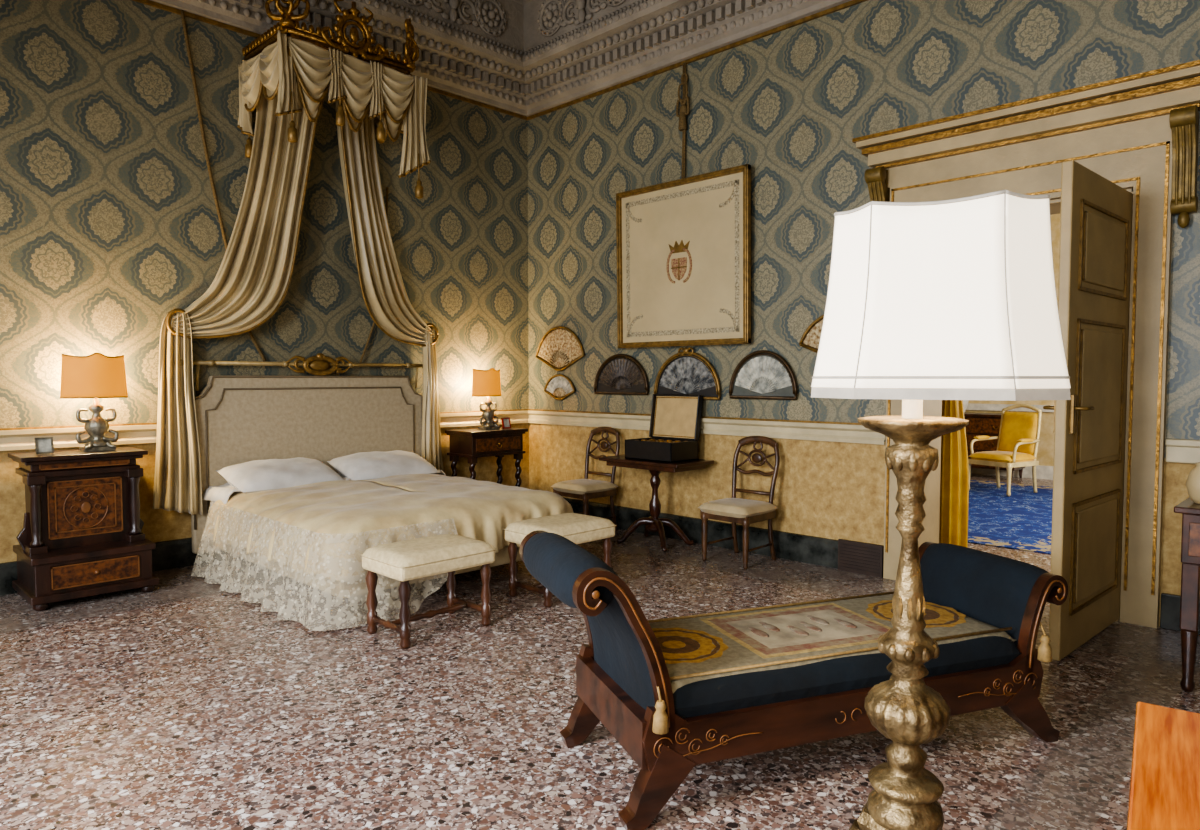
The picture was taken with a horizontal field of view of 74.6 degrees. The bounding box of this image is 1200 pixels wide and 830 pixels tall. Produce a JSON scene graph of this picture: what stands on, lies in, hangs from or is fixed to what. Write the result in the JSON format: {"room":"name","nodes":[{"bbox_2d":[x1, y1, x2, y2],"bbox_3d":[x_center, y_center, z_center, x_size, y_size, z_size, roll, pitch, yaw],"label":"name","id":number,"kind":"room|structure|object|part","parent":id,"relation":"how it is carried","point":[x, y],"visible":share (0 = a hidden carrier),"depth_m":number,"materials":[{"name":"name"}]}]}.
{"room":"historic interior","nodes":[
{"label":"historic interior","id":0,"kind":"room"},
{"bbox_2d":[0,0,528,562],"bbox_3d":[-3.481,-1.717,6.179,0.250,5.850,8.200,3,4,44],"label":"wall","id":1,"kind":"structure","parent":0,"point":[110,225],"depth_m":6.14,"materials":[{"name":"blue fabric"}]},
{"bbox_2d":[152,0,443,514],"bbox_3d":[-2.246,-1.347,6.628,0.935,4.228,2.644,3,4,44],"label":"canopy","id":2,"kind":"object","parent":1,"relation":"attached to","point":[286,74],"visible":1,"depth_m":6.41,"materials":[{"name":"beige fabric"}]},
{"bbox_2d":[0,497,837,595],"bbox_3d":[-1.985,1.171,4.703,4.140,0.220,7.600,3,4,44],"label":"baseboard","id":3,"kind":"structure","parent":1,"relation":"attached to","point":[177,553],"depth_m":6.53,"materials":[{"name":"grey stone"}]},
{"bbox_2d":[0,409,884,450],"bbox_3d":[-1.985,0.212,4.658,4.140,0.140,7.600,3,4,44],"label":"trim","id":4,"kind":"structure","parent":1,"relation":"attached to","point":[135,434],"depth_m":6.48,"materials":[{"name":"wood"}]},
{"bbox_2d":[132,0,867,120],"bbox_3d":[-0.395,-2.986,2.943,8.600,0.030,7.600,3,4,44],"label":"trim","id":5,"kind":"structure","parent":1,"relation":"attached to","point":[147,2],"depth_m":6.75,"materials":[{"name":"paint"}]},
{"bbox_2d":[150,0,851,116],"bbox_3d":[-0.395,-3.701,2.909,8.600,1.400,7.600,3,4,44],"label":"trim","id":6,"kind":"structure","parent":1,"relation":"attached to","point":[522,33],"depth_m":7.42,"materials":[{"name":"white paint"}]},
{"bbox_2d":[0,473,1199,829],"bbox_3d":[2.056,1.323,5.928,9.400,0.200,15.400,3,4,44],"label":"floor","id":7,"kind":"structure","parent":0,"point":[180,704],"depth_m":3.44,"materials":[{"name":"stone"}]},
{"bbox_2d":[8,447,158,610],"bbox_3d":[-3.583,0.752,5.469,0.640,0.985,0.757,3,4,44],"label":"nightstand","id":8,"kind":"object","parent":7,"relation":"on","point":[81,535],"visible":1,"depth_m":5.35,"materials":[{"name":"brown wood"}]},
{"bbox_2d":[35,437,53,453],"bbox_3d":[-3.764,0.206,5.327,0.071,0.111,0.100,3,4,44],"label":"photo frame","id":9,"kind":"object","parent":8,"relation":"on","point":[44,445],"visible":1,"depth_m":5.31,"materials":[{"name":"silver metal"}]},
{"bbox_2d":[37,439,51,451],"bbox_3d":[-3.753,0.207,5.316,0.025,0.089,0.080,3,4,44],"label":"photo","id":10,"kind":"object","parent":9,"relation":"attached to","point":[43,445],"depth_m":5.31,"materials":[{"name":"white paper"}]},
{"bbox_2d":[60,352,127,451],"bbox_3d":[-3.578,-0.096,5.593,0.178,0.694,0.422,3,4,44],"label":"table lamp","id":11,"kind":"object","parent":8,"relation":"on","point":[96,375],"visible":1,"depth_m":5.55,"materials":[{"name":"orange fabric"}]},
{"bbox_3d":[-3.569,-0.281,5.575,0.110,0.313,0.418,3,4,44],"label":"lamp shade","id":12,"kind":"part","parent":11,"relation":"part of","materials":[{"name":"orange fabric"}]},
{"bbox_2d":[174,353,573,630],"bbox_3d":[-1.651,0.353,6.132,2.502,1.720,2.390,3,4,44],"label":"bed","id":13,"kind":"object","parent":7,"relation":"on","point":[302,475],"depth_m":6.09,"materials":[{"name":"fabric"}]},
{"bbox_2d":[360,534,496,648],"bbox_3d":[-1.016,1.021,4.697,0.460,0.520,0.660,3,4,44],"label":"upholstered bench","id":14,"kind":"object","parent":7,"relation":"on","point":[405,561],"visible":1,"depth_m":4.58,"materials":[{"name":"beige fabric"}]},
{"bbox_3d":[-1.016,0.856,4.689,0.450,0.090,0.650,3,4,44],"label":"seat rail","id":15,"kind":"part","parent":14,"relation":"part of","materials":[{"name":"beige fabric"}]},
{"bbox_2d":[360,534,496,567],"bbox_3d":[-1.016,0.816,4.688,0.460,0.110,0.660,3,4,44],"label":"seat cushion","id":16,"kind":"object","parent":14,"relation":"on","point":[444,550],"depth_m":4.56,"materials":[{"name":"beige fabric"}]},
{"bbox_2d":[445,427,527,486],"bbox_3d":[-1.156,0.634,8.072,0.450,0.975,0.720,3,4,44],"label":"bedside table","id":17,"kind":"object","parent":7,"relation":"on","point":[474,443],"visible":0.59,"depth_m":7.91,"materials":[{"name":"brown wood"}]},
{"bbox_2d":[472,368,501,429],"bbox_3d":[-1.139,-0.170,8.075,0.161,0.629,0.382,3,4,44],"label":"table lamp","id":18,"kind":"object","parent":17,"relation":"on","point":[485,383],"visible":1,"depth_m":8.02,"materials":[{"name":"orange fabric"}]},
{"bbox_3d":[-1.131,-0.337,8.059,0.099,0.283,0.379,3,4,44],"label":"lamp shade","id":19,"kind":"part","parent":18,"relation":"part of","materials":[{"name":"orange fabric"}]},
{"bbox_3d":[-1.020,0.293,7.923,0.010,0.130,0.560,3,4,44],"label":"drawer","id":20,"kind":"part","parent":17,"relation":"part of","materials":[{"name":"brown wood"}]},
{"bbox_2d":[501,418,510,428],"bbox_3d":[-0.982,0.084,8.156,0.071,0.111,0.100,3,4,44],"label":"photo frame","id":21,"kind":"object","parent":17,"relation":"on","point":[506,423],"visible":1,"depth_m":8.14,"materials":[{"name":"brown wood"}]},
{"bbox_2d":[503,419,509,426],"bbox_3d":[-0.970,0.084,8.145,0.025,0.089,0.080,3,4,44],"label":"photo","id":22,"kind":"object","parent":21,"relation":"attached to","point":[506,422],"depth_m":8.14,"materials":[{"name":"white paper"}]},
{"bbox_2d":[503,513,616,607],"bbox_3d":[-0.274,0.984,5.481,0.460,0.520,0.660,3,4,44],"label":"upholstered bench","id":23,"kind":"object","parent":7,"relation":"on","point":[578,528],"visible":0.65,"depth_m":5.37,"materials":[{"name":"beige fabric"}]},
{"bbox_3d":[-0.274,0.819,5.473,0.450,0.090,0.650,3,4,44],"label":"seat rail","id":24,"kind":"part","parent":23,"relation":"part of","materials":[{"name":"beige fabric"}]},
{"bbox_2d":[503,513,616,536],"bbox_3d":[-0.274,0.779,5.471,0.460,0.110,0.660,3,4,44],"label":"seat cushion","id":25,"kind":"object","parent":23,"relation":"on","point":[564,524],"depth_m":5.36,"materials":[{"name":"beige fabric"}]},
{"bbox_2d":[551,427,619,530],"bbox_3d":[-0.122,0.634,7.704,0.480,1.020,0.545,3,4,44],"label":"chair","id":26,"kind":"object","parent":7,"relation":"on","point":[585,489],"visible":0.91,"depth_m":7.66,"materials":[{"name":"brown wood"}]},
{"bbox_2d":[551,479,617,493],"bbox_3d":[-0.151,0.701,7.677,0.480,0.110,0.460,3,4,44],"label":"seat cushion","id":27,"kind":"object","parent":26,"relation":"on","point":[578,486],"depth_m":7.56,"materials":[{"name":"beige fabric"}]},
{"bbox_2d":[599,455,713,551],"bbox_3d":[0.497,0.781,7.099,0.920,0.776,0.520,3,4,44],"label":"pedestal table","id":28,"kind":"object","parent":7,"relation":"on","point":[653,523],"visible":0.99,"depth_m":7.04,"materials":[{"name":"brown wood"}]},
{"bbox_2d":[625,394,702,462],"bbox_3d":[0.570,0.106,7.056,0.540,0.574,0.447,3,4,44],"label":"box","id":29,"kind":"object","parent":28,"relation":"on","point":[675,421],"visible":1,"depth_m":7.07,"materials":[{"name":"black wood"}]},
{"bbox_2d":[698,436,779,569],"bbox_3d":[1.155,0.693,6.451,0.480,1.020,0.545,3,4,44],"label":"chair","id":30,"kind":"object","parent":7,"relation":"on","point":[745,512],"visible":1,"depth_m":6.42,"materials":[{"name":"brown wood"}]},
{"bbox_2d":[698,498,777,517],"bbox_3d":[1.125,0.759,6.424,0.480,0.110,0.460,3,4,44],"label":"seat cushion","id":31,"kind":"object","parent":30,"relation":"on","point":[728,507],"depth_m":6.31,"materials":[{"name":"beige fabric"}]},
{"bbox_2d":[520,530,1067,829],"bbox_3d":[0.811,0.899,3.192,2.175,0.904,0.764,-1,3,-20],"label":"daybed","id":32,"kind":"object","parent":7,"relation":"on","point":[680,695],"visible":0.86,"depth_m":2.94,"materials":[{"name":"blue fabric"}]},
{"bbox_3d":[0.827,0.869,3.218,0.520,0.001,0.340,-1,3,-20],"label":"embroidered panel","id":33,"kind":"part","parent":32,"relation":"part of","materials":[{"name":"beige fabric"}]},
{"bbox_3d":[0.850,0.964,3.231,1.600,0.176,0.670,-1,3,-20],"label":"velvet mattress","id":34,"kind":"part","parent":32,"relation":"part of","materials":[{"name":"blue fabric"}]},
{"bbox_2d":[811,190,1070,829],"bbox_3d":[0.802,0.458,1.982,0.601,1.900,0.556,1,3,24],"label":"floor lamp","id":35,"kind":"object","parent":7,"relation":"on","point":[952,299],"visible":1,"depth_m":1.75,"materials":[{"name":"white fabric"}]},
{"bbox_3d":[0.828,-0.278,1.940,0.547,0.417,0.547,1,3,24],"label":"lampshade","id":36,"kind":"part","parent":35,"relation":"part of","materials":[{"name":"fabric"}]},
{"bbox_3d":[0.828,-0.268,1.941,0.548,0.447,0.548,1,3,24],"label":"shade trim","id":37,"kind":"part","parent":35,"relation":"part of","materials":[{"name":"white fabric"}]},
{"bbox_2d":[939,400,968,547],"bbox_3d":[2.757,-0.125,6.138,0.650,2.643,0.086,3,4,44],"label":"curtain","id":38,"kind":"object","parent":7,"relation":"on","point":[954,477],"visible":0.25,"depth_m":6.14,"materials":[{"name":"fabric"}]},
{"bbox_2d":[964,412,1024,480],"bbox_3d":[5.769,0.456,12.026,1.280,0.960,0.587,3,4,44],"label":"dresser","id":39,"kind":"object","parent":7,"relation":"on","point":[987,424],"visible":0.23,"depth_m":11.71,"materials":[{"name":"brown wood"}]},
{"bbox_2d":[963,400,968,411],"bbox_3d":[5.572,-0.217,12.151,0.217,0.370,0.220,3,4,44],"label":"porcelain vase","id":40,"kind":"object","parent":39,"relation":"on","point":[965,402],"visible":0.15,"depth_m":12.06,"materials":[{"name":"white ceramic"}]},
{"bbox_2d":[968,480,1052,553],"bbox_3d":[4.573,1.064,9.194,2.600,0.008,4.600,3,4,44],"label":"area rug","id":41,"kind":"object","parent":7,"relation":"on","point":[1021,520],"visible":0.21,"depth_m":8.48,"materials":[{"name":"blue carpet"}]},
{"bbox_2d":[968,404,1041,495],"bbox_3d":[5.291,0.430,10.274,0.725,1.144,0.690,-1,3,-27],"label":"armchair","id":42,"kind":"object","parent":41,"relation":"on","point":[1019,432],"visible":0.99,"depth_m":10.22,"materials":[{"name":"yellow fabric"}]},
{"bbox_2d":[1127,702,1199,829],"bbox_3d":[1.212,1.067,1.264,0.620,0.750,1.000,2,3,35],"label":"side table","id":43,"kind":"object","parent":7,"relation":"on","point":[1164,794],"visible":1,"depth_m":1.51,"materials":[{"name":"brown wood"}]},
{"bbox_2d":[1174,497,1199,691],"bbox_3d":[3.440,0.879,3.760,1.020,0.890,1.000,3,4,44],"label":"writing desk","id":44,"kind":"object","parent":7,"relation":"on","point":[1190,541],"visible":0.99,"depth_m":3.73,"materials":[{"name":"brown wood"}]},
{"bbox_2d":[1186,462,1199,503],"bbox_3d":[2.944,0.330,3.814,0.170,0.200,0.170,3,4,44],"label":"ceramic jar","id":45,"kind":"object","parent":44,"relation":"on","point":[1193,480],"visible":1,"depth_m":3.81,"materials":[{"name":"beige ceramic"}]},
{"bbox_2d":[527,0,1199,625],"bbox_3d":[2.409,-1.702,5.859,8.600,5.850,0.400,3,4,44],"label":"wall","id":46,"kind":"structure","parent":0,"point":[790,104],"depth_m":6.38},
{"bbox_2d":[535,326,584,370],"bbox_3d":[-0.430,-0.707,8.388,0.759,0.480,0.043,3,4,44],"label":"fan","id":47,"kind":"object","parent":46,"relation":"attached to","point":[560,347],"visible":1,"depth_m":8.38,"materials":[{"name":"beige paper"}]},
{"bbox_2d":[544,374,575,399],"bbox_3d":[-0.430,-0.298,8.407,0.479,0.280,0.043,3,4,44],"label":"fan","id":48,"kind":"object","parent":46,"relation":"attached to","point":[559,386],"visible":1,"depth_m":8.40,"materials":[{"name":"white fabric"}]},
{"bbox_2d":[594,354,648,394],"bbox_3d":[0.210,-0.402,7.765,0.728,0.403,0.054,3,4,44],"label":"fan","id":49,"kind":"object","parent":46,"relation":"attached to","point":[619,374],"visible":1,"depth_m":7.75,"materials":[{"name":"brown fabric"}]},
{"bbox_2d":[616,62,750,347],"bbox_3d":[0.728,-1.898,7.115,1.510,2.546,0.135,3,4,44],"label":"framed piece","id":50,"kind":"object","parent":46,"relation":"attached to","point":[683,245],"visible":1,"depth_m":7.08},
{"bbox_3d":[0.715,-1.401,7.125,0.240,0.360,0.008,3,4,44],"label":"crest crown","id":51,"kind":"part","parent":50,"relation":"part of","materials":[{"name":"paint"}]},
{"bbox_3d":[0.726,-1.371,7.138,1.410,1.390,0.044,3,4,44],"label":"silk panel","id":52,"kind":"part","parent":50,"relation":"part of","materials":[{"name":"beige fabric"}]},
{"bbox_3d":[0.747,-2.641,7.100,0.148,1.060,0.080,3,4,44],"label":"hanging cord","id":53,"kind":"part","parent":50,"relation":"part of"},
{"bbox_3d":[0.711,-1.370,7.123,1.510,1.490,0.088,3,4,44],"label":"frame","id":54,"kind":"part","parent":50,"relation":"part of","materials":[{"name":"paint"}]},
{"bbox_2d":[654,347,720,399],"bbox_3d":[0.791,-0.381,7.187,0.768,0.474,0.065,3,4,44],"label":"fan","id":55,"kind":"object","parent":46,"relation":"attached to","point":[686,372],"depth_m":7.16,"materials":[{"name":"grey fabric"}]},
{"bbox_2d":[729,350,796,399],"bbox_3d":[1.373,-0.339,6.624,0.668,0.413,0.054,3,4,44],"label":"fan","id":56,"kind":"object","parent":46,"relation":"attached to","point":[761,374],"visible":1,"depth_m":6.61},
{"bbox_2d":[799,315,823,352],"bbox_3d":[1.881,-0.621,6.119,0.738,0.400,0.043,3,4,44],"label":"fan","id":57,"kind":"object","parent":46,"relation":"attached to","point":[810,339],"visible":0.19,"depth_m":6.28,"materials":[{"name":"beige paper"}]},
{"bbox_2d":[838,539,883,577],"bbox_3d":[1.998,1.098,6.044,0.360,0.240,0.028,3,4,44],"label":"air vent","id":58,"kind":"object","parent":46,"relation":"attached to","point":[853,556],"visible":1,"depth_m":6.03,"materials":[{"name":"brown metal"}]},
{"bbox_2d":[852,60,1199,627],"bbox_3d":[2.863,-0.367,5.356,2.100,3.230,0.670,3,4,44],"label":"trim","id":59,"kind":"structure","parent":46,"relation":"attached to","point":[1138,606],"depth_m":4.79,"materials":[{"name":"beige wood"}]},
{"bbox_2d":[864,105,1198,227],"bbox_3d":[2.700,-1.446,5.161,1.950,0.665,0.204,3,4,44],"label":"console","id":60,"kind":"object","parent":46,"relation":"attached to","point":[1184,122],"visible":0.75,"depth_m":4.52},
{"bbox_2d":[1049,160,1132,660],"bbox_3d":[2.798,-0.021,4.462,1.100,2.600,0.084,-2,4,-42],"label":"leaf","id":61,"kind":"object","parent":46,"relation":"attached to","point":[1105,234],"visible":0.9,"depth_m":4.32,"materials":[{"name":"beige wood"}]},
{"bbox_2d":[1043,199,1128,615],"bbox_3d":[2.769,-0.040,4.434,0.920,2.200,0.224,-2,4,-42],"label":"frames","id":62,"kind":"object","parent":61,"relation":"attached to","point":[1075,402],"visible":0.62,"depth_m":4.21,"materials":[{"name":"paint"}]},
{"bbox_2d":[1160,593,1199,634],"bbox_3d":[4.350,1.219,3.782,2.730,0.210,0.035,3,4,44],"label":"baseboard","id":63,"kind":"structure","parent":46,"relation":"attached to","point":[1170,603],"depth_m":4.69,"materials":[{"name":"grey stone"}]},
{"bbox_2d":[1165,439,1199,463],"bbox_3d":[4.340,0.255,3.726,2.730,0.140,0.065,3,4,44],"label":"trim","id":64,"kind":"structure","parent":46,"relation":"attached to","point":[1177,450],"depth_m":4.61,"materials":[{"name":"wood"}]},
{"bbox_2d":[965,214,1059,465],"bbox_3d":[6.672,-1.348,11.647,7.800,4.600,0.200,3,4,44],"label":"wall","id":65,"kind":"structure","parent":0,"point":[1045,453],"depth_m":11.64,"materials":[{"name":"beige paint"}]},
{"bbox_2d":[966,403,1053,411],"bbox_3d":[6.656,-0.092,11.547,7.600,0.100,0.050,3,4,44],"label":"trim","id":66,"kind":"structure","parent":65,"relation":"attached to","point":[993,407],"depth_m":12.05,"materials":[{"name":"white paint"}]},
{"bbox_2d":[971,465,1052,479],"bbox_3d":[6.663,0.857,11.598,7.600,0.200,0.030,3,4,44],"label":"baseboard","id":67,"kind":"structure","parent":65,"relation":"attached to","point":[1042,472],"depth_m":11.82,"materials":[{"name":"white paint"}]}
]}

